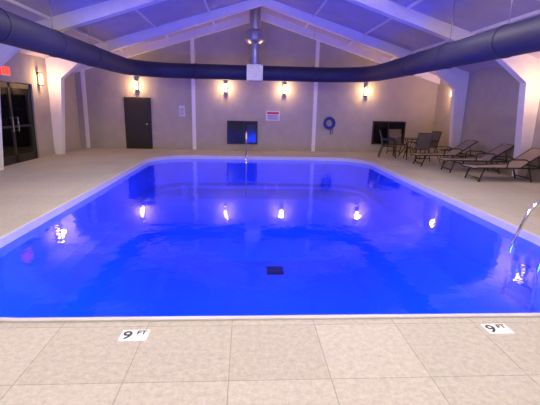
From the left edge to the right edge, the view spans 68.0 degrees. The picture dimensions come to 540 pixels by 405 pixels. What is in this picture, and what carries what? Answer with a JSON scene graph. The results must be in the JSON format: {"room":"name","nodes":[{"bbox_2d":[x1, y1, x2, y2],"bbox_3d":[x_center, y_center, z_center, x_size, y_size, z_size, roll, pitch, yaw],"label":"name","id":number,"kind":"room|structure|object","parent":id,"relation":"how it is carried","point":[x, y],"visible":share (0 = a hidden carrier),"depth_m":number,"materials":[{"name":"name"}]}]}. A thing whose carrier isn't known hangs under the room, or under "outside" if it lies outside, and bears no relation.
{"room":"indoor swimming pool","nodes":[
{"label":"indoor swimming pool","id":0,"kind":"room"},
{"bbox_2d":[0,52,80,157],"bbox_3d":[-6.936,-1.191,5.376,0.200,3.200,20.800,0,14,-4],"label":"wall","id":1,"kind":"structure","parent":0,"point":[23,67],"depth_m":12.82,"materials":[{"name":"paint"}]},
{"bbox_2d":[0,66,9,75],"bbox_3d":[-7.112,-3.534,10.723,0.068,0.250,0.405,0,14,-4],"label":"exit sign","id":2,"kind":"object","parent":1,"relation":"attached to","point":[4,70],"visible":0.85,"depth_m":10.70,"materials":[{"name":"red plastic"}]},
{"bbox_2d":[0,81,37,165],"bbox_3d":[-7.229,-2.228,11.291,0.140,2.240,2.290,0,14,-4],"label":"door","id":3,"kind":"structure","parent":1,"relation":"in","point":[18,128],"depth_m":11.50,"materials":[{"name":"glass"}]},
{"bbox_2d":[36,72,43,85],"bbox_3d":[-7.178,-3.854,12.499,0.148,0.400,0.120,0,14,-4],"label":"wall sconce","id":4,"kind":"object","parent":1,"relation":"attached to","point":[39,75],"visible":1,"depth_m":12.47,"materials":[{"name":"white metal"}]},
{"bbox_2d":[40,145,80,157],"bbox_3d":[-6.858,0.219,5.722,0.020,0.100,20.800,0,14,-4],"label":"baseboard","id":5,"kind":"structure","parent":1,"relation":"attached to","point":[79,146],"depth_m":13.59,"materials":[{"name":"tile"}]},
{"bbox_2d":[75,20,437,150],"bbox_3d":[-0.337,-4.641,15.759,14.600,5.350,0.200,0,14,-4],"label":"wall","id":6,"kind":"structure","parent":0,"point":[411,100],"depth_m":15.79,"materials":[{"name":"paint"}]},
{"bbox_2d":[80,70,89,147],"bbox_3d":[-7.139,-3.689,15.457,0.140,3.140,0.038,0,14,-4],"label":"trim","id":7,"kind":"structure","parent":6,"relation":"attached to","point":[82,73],"depth_m":15.45,"materials":[{"name":"white paint"}]},
{"bbox_2d":[134,80,138,90],"bbox_3d":[-5.121,-4.486,15.327,0.120,0.400,0.148,0,14,-4],"label":"wall sconce","id":8,"kind":"object","parent":6,"relation":"attached to","point":[136,81],"visible":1,"depth_m":15.29,"materials":[{"name":"white glass"}]},
{"bbox_2d":[124,97,152,148],"bbox_3d":[-5.163,-3.099,15.671,1.020,1.980,0.128,0,14,-4],"label":"door","id":9,"kind":"structure","parent":6,"relation":"in","point":[137,110],"depth_m":15.66,"materials":[{"name":"paint"}]},
{"bbox_2d":[179,106,184,115],"bbox_3d":[-3.458,-3.593,15.707,0.220,0.400,0.024,0,14,-4],"label":"sign","id":10,"kind":"object","parent":6,"relation":"attached to","point":[181,108],"visible":1,"depth_m":15.70,"materials":[{"name":"white plastic"}]},
{"bbox_2d":[190,39,195,149],"bbox_3d":[-2.983,-4.261,15.567,0.140,4.385,0.038,0,14,-4],"label":"trim","id":11,"kind":"structure","parent":6,"relation":"attached to","point":[191,40],"depth_m":15.63,"materials":[{"name":"white paint"}]},
{"bbox_2d":[204,0,214,25],"bbox_3d":[-1.477,-4.220,4.972,0.050,0.058,20.800,0,14,-4],"label":"trim","id":12,"kind":"structure","parent":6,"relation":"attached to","point":[205,1],"depth_m":12.29,"materials":[{"name":"white paint"}]},
{"bbox_2d":[224,82,226,92],"bbox_3d":[-1.728,-4.460,15.537,0.120,0.400,0.148,0,14,-4],"label":"wall sconce","id":13,"kind":"object","parent":6,"relation":"attached to","point":[225,83],"visible":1,"depth_m":15.49,"materials":[{"name":"white glass"}]},
{"bbox_2d":[227,120,257,143],"bbox_3d":[-1.109,-2.802,16.017,1.220,0.920,0.068,0,14,-4],"label":"window","id":14,"kind":"structure","parent":6,"relation":"in","point":[236,130],"depth_m":16.02,"materials":[{"name":"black glass"}]},
{"bbox_2d":[81,145,429,152],"bbox_3d":[-0.386,-2.160,16.241,14.200,0.100,0.018,0,14,-4],"label":"baseboard","id":15,"kind":"structure","parent":6,"relation":"attached to","point":[82,146],"depth_m":16.24,"materials":[{"name":"tile"}]},
{"bbox_2d":[73,12,439,83],"bbox_3d":[-0.297,-5.969,15.275,14.200,2.440,0.118,0,14,-4],"label":"trim","id":16,"kind":"structure","parent":6,"relation":"attached to","point":[265,17],"depth_m":15.04,"materials":[{"name":"white paint"}]},
{"bbox_2d":[266,111,279,120],"bbox_3d":[0.117,-3.454,15.956,0.550,0.370,0.024,0,14,-4],"label":"safety sign","id":17,"kind":"object","parent":6,"relation":"attached to","point":[270,115],"visible":1,"depth_m":15.95,"materials":[{"name":"white plastic"}]},
{"bbox_2d":[283,84,285,94],"bbox_3d":[0.568,-4.441,15.679,0.120,0.400,0.148,0,14,-4],"label":"wall sconce","id":18,"kind":"object","parent":6,"relation":"attached to","point":[284,85],"visible":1,"depth_m":15.63,"materials":[{"name":"white glass"}]},
{"bbox_2d":[311,40,319,150],"bbox_3d":[1.808,-4.268,15.853,0.140,4.475,0.038,0,14,-4],"label":"trim","id":19,"kind":"structure","parent":6,"relation":"attached to","point":[317,41],"depth_m":15.91,"materials":[{"name":"white paint"}]},
{"bbox_2d":[304,0,327,28],"bbox_3d":[1.917,-4.193,5.182,0.050,0.058,20.800,0,14,-4],"label":"trim","id":20,"kind":"structure","parent":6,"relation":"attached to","point":[324,1],"depth_m":12.18,"materials":[{"name":"white paint"}]},
{"bbox_2d":[323,117,335,134],"bbox_3d":[2.385,-3.093,16.101,0.500,0.716,0.158,0,14,-4],"label":"life ring","id":21,"kind":"object","parent":6,"relation":"attached to","point":[327,118],"visible":1,"depth_m":16.04,"materials":[{"name":"plastic"}]},
{"bbox_2d":[364,86,367,96],"bbox_3d":[3.812,-4.416,15.880,0.120,0.400,0.148,0,14,-4],"label":"wall sconce","id":22,"kind":"object","parent":6,"relation":"attached to","point":[365,87],"visible":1,"depth_m":15.84,"materials":[{"name":"white glass"}]},
{"bbox_2d":[371,121,405,144],"bbox_3d":[4.846,-2.842,16.364,1.350,0.940,0.068,0,14,-4],"label":"window","id":23,"kind":"structure","parent":6,"relation":"in","point":[383,126],"depth_m":16.33,"materials":[{"name":"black glass"}]},
{"bbox_2d":[0,148,539,404],"bbox_3d":[-1.032,0.362,6.106,17.100,0.100,21.200,0,14,-4],"label":"floor","id":24,"kind":"structure","parent":0,"point":[417,361],"depth_m":2.94,"materials":[{"name":"tile"}]},
{"bbox_2d":[118,330,149,340],"bbox_3d":[-1.052,1.038,3.104,0.210,0.026,0.150,0,14,-4],"label":"depth marker","id":25,"kind":"object","parent":24,"relation":"on","point":[126,335],"depth_m":3.09,"materials":[{"name":"white tile"}]},
{"bbox_2d":[45,0,468,156],"bbox_3d":[-0.209,-4.149,13.618,14.200,5.200,0.260,0,14,-4],"label":"frame","id":26,"kind":"object","parent":24,"relation":"on","point":[57,69],"visible":0.83,"depth_m":13.20,"materials":[{"name":"white paint"}]},
{"bbox_2d":[0,0,539,177],"bbox_3d":[0.004,-3.294,10.076,14.200,5.200,0.260,0,14,-4],"label":"frame","id":27,"kind":"object","parent":24,"relation":"on","point":[525,68],"visible":0.83,"depth_m":9.95,"materials":[{"name":"white paint"}]},
{"bbox_2d":[377,130,396,157],"bbox_3d":[4.373,-2.186,14.892,0.641,0.999,0.600,4,14,11],"label":"patio chair","id":28,"kind":"object","parent":24,"relation":"on","point":[382,139],"visible":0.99,"depth_m":14.69,"materials":[{"name":"metal"}]},
{"bbox_2d":[386,129,407,153],"bbox_3d":[5.004,-2.374,15.735,0.600,0.999,0.641,-1,14,-8],"label":"patio chair","id":29,"kind":"object","parent":24,"relation":"on","point":[392,133],"visible":0.7,"depth_m":15.90,"materials":[{"name":"metal"}]},
{"bbox_2d":[395,137,416,158],"bbox_3d":[5.138,-2.026,14.864,1.000,0.745,1.000,0,14,-4],"label":"patio table","id":30,"kind":"object","parent":24,"relation":"on","point":[401,138],"visible":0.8,"depth_m":14.76,"materials":[{"name":"metal"}]},
{"bbox_2d":[406,133,433,161],"bbox_3d":[5.218,-1.947,13.977,0.600,0.999,0.641,-2,14,-13],"label":"patio chair","id":31,"kind":"object","parent":24,"relation":"on","point":[423,142],"visible":0.93,"depth_m":13.73,"materials":[{"name":"fabric"}]},
{"bbox_2d":[416,131,441,156],"bbox_3d":[5.894,-2.150,14.886,0.641,0.999,0.600,-2,14,-13],"label":"patio chair","id":32,"kind":"object","parent":24,"relation":"on","point":[437,134],"visible":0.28,"depth_m":14.78,"materials":[{"name":"fabric"}]},
{"bbox_2d":[409,140,477,166],"bbox_3d":[5.575,-1.605,12.931,1.930,0.842,0.714,0,14,-4],"label":"chaise lounge","id":33,"kind":"object","parent":24,"relation":"on","point":[459,149],"visible":0.91,"depth_m":12.88,"materials":[{"name":"metal"}]},
{"bbox_2d":[437,143,513,173],"bbox_3d":[5.997,-1.309,11.740,1.930,0.842,0.714,1,14,0],"label":"chaise lounge","id":34,"kind":"object","parent":24,"relation":"on","point":[502,148],"visible":0.88,"depth_m":11.69,"materials":[{"name":"fabric"}]},
{"bbox_2d":[480,324,514,333],"bbox_3d":[1.881,1.054,3.314,0.210,0.026,0.150,0,14,-4],"label":"depth marker","id":35,"kind":"object","parent":24,"relation":"on","point":[491,328],"depth_m":3.30,"materials":[{"name":"white tile"}]},
{"bbox_2d":[461,148,539,182],"bbox_3d":[6.076,-0.993,10.430,1.930,0.842,0.714,0,14,-5],"label":"chaise lounge","id":36,"kind":"object","parent":24,"relation":"on","point":[523,160],"visible":1,"depth_m":10.40,"materials":[{"name":"fabric"}]},
{"bbox_2d":[511,200,539,241],"bbox_3d":[3.985,0.725,5.618,0.940,1.504,0.700,0,14,-4],"label":"pool ladder","id":37,"kind":"object","parent":24,"relation":"on","point":[537,203],"visible":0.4,"depth_m":5.78,"materials":[{"name":"metal"}]},
{"bbox_3d":[-0.047,0.969,9.135,7.350,2.550,11.120,0,14,-4],"label":"pool basin","id":38,"kind":"object","parent":24,"relation":"in","visible":0},
{"bbox_2d":[245,131,247,163],"bbox_3d":[-0.830,-1.418,13.920,0.100,2.025,1.823,0,14,-4],"label":"grab rail","id":39,"kind":"object","parent":38,"relation":"attached to","point":[246,154],"visible":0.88,"depth_m":13.30,"materials":[{"name":"metal"}]},
{"bbox_2d":[0,159,539,317],"bbox_3d":[-0.020,-0.222,8.849,7.350,0.001,11.120,0,14,-4],"label":"pool water","id":40,"kind":"object","parent":38,"relation":"in","point":[170,237],"visible":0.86,"depth_m":5.26,"materials":[{"name":"blue liquid"}]},
{"bbox_2d":[0,0,539,74],"bbox_3d":[0.309,-3.750,5.193,14.600,2.420,21.200,0,14,-4],"label":"ceiling","id":41,"kind":"structure","parent":0,"point":[469,15],"depth_m":11.42,"materials":[{"name":"white paint"}]},
{"bbox_2d":[5,0,123,51],"bbox_3d":[-4.893,-3.255,5.000,0.050,0.058,20.800,0,14,-4],"label":"trim","id":42,"kind":"structure","parent":41,"relation":"attached to","point":[9,1],"depth_m":8.93,"materials":[{"name":"white paint"}]},
{"bbox_2d":[135,9,169,38],"bbox_3d":[-3.185,-3.737,4.986,0.050,0.058,20.800,0,14,-4],"label":"trim","id":43,"kind":"structure","parent":41,"relation":"attached to","point":[137,10],"depth_m":11.62,"materials":[{"name":"white paint"}]},
{"bbox_2d":[0,0,539,82],"bbox_3d":[-0.059,-3.129,4.997,8.894,1.972,19.572,0,14,-4],"label":"air duct","id":44,"kind":"object","parent":41,"relation":"hanging from","point":[521,37],"visible":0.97,"depth_m":9.03,"materials":[{"name":"fabric"}]},
{"bbox_2d":[244,7,265,81],"bbox_3d":[-0.532,-5.592,14.178,0.760,2.470,0.760,0,14,-4],"label":"duct","id":45,"kind":"object","parent":44,"relation":"attached to","point":[254,36],"visible":0.93,"depth_m":14.02,"materials":[{"name":"metal"}]},
{"bbox_2d":[347,0,422,44],"bbox_3d":[3.602,-3.684,5.406,0.050,0.058,20.800,0,14,-4],"label":"trim","id":46,"kind":"structure","parent":41,"relation":"attached to","point":[417,1],"depth_m":11.27,"materials":[{"name":"white paint"}]},
{"bbox_2d":[390,9,539,59],"bbox_3d":[5.287,-3.175,5.630,0.050,0.058,20.800,0,14,-4],"label":"trim","id":47,"kind":"structure","parent":41,"relation":"attached to","point":[538,10],"depth_m":9.11,"materials":[{"name":"white paint"}]},
{"bbox_2d":[0,155,539,322],"bbox_3d":[-0.018,-0.276,8.836,7.430,0.120,11.200,0,14,-4],"label":"pool coping","id":48,"kind":"object","parent":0,"point":[18,232],"depth_m":5.74},
{"bbox_2d":[431,68,539,176],"bbox_3d":[7.436,-1.079,6.265,0.200,3.200,20.800,0,14,-4],"label":"wall","id":49,"kind":"structure","parent":0,"point":[491,104],"depth_m":12.77,"materials":[{"name":"paint"}]},
{"bbox_2d":[430,151,539,180],"bbox_3d":[7.294,0.330,6.597,0.020,0.100,20.800,0,14,-4],"label":"baseboard","id":50,"kind":"structure","parent":49,"relation":"attached to","point":[501,170],"depth_m":11.79,"materials":[{"name":"paint"}]}
]}

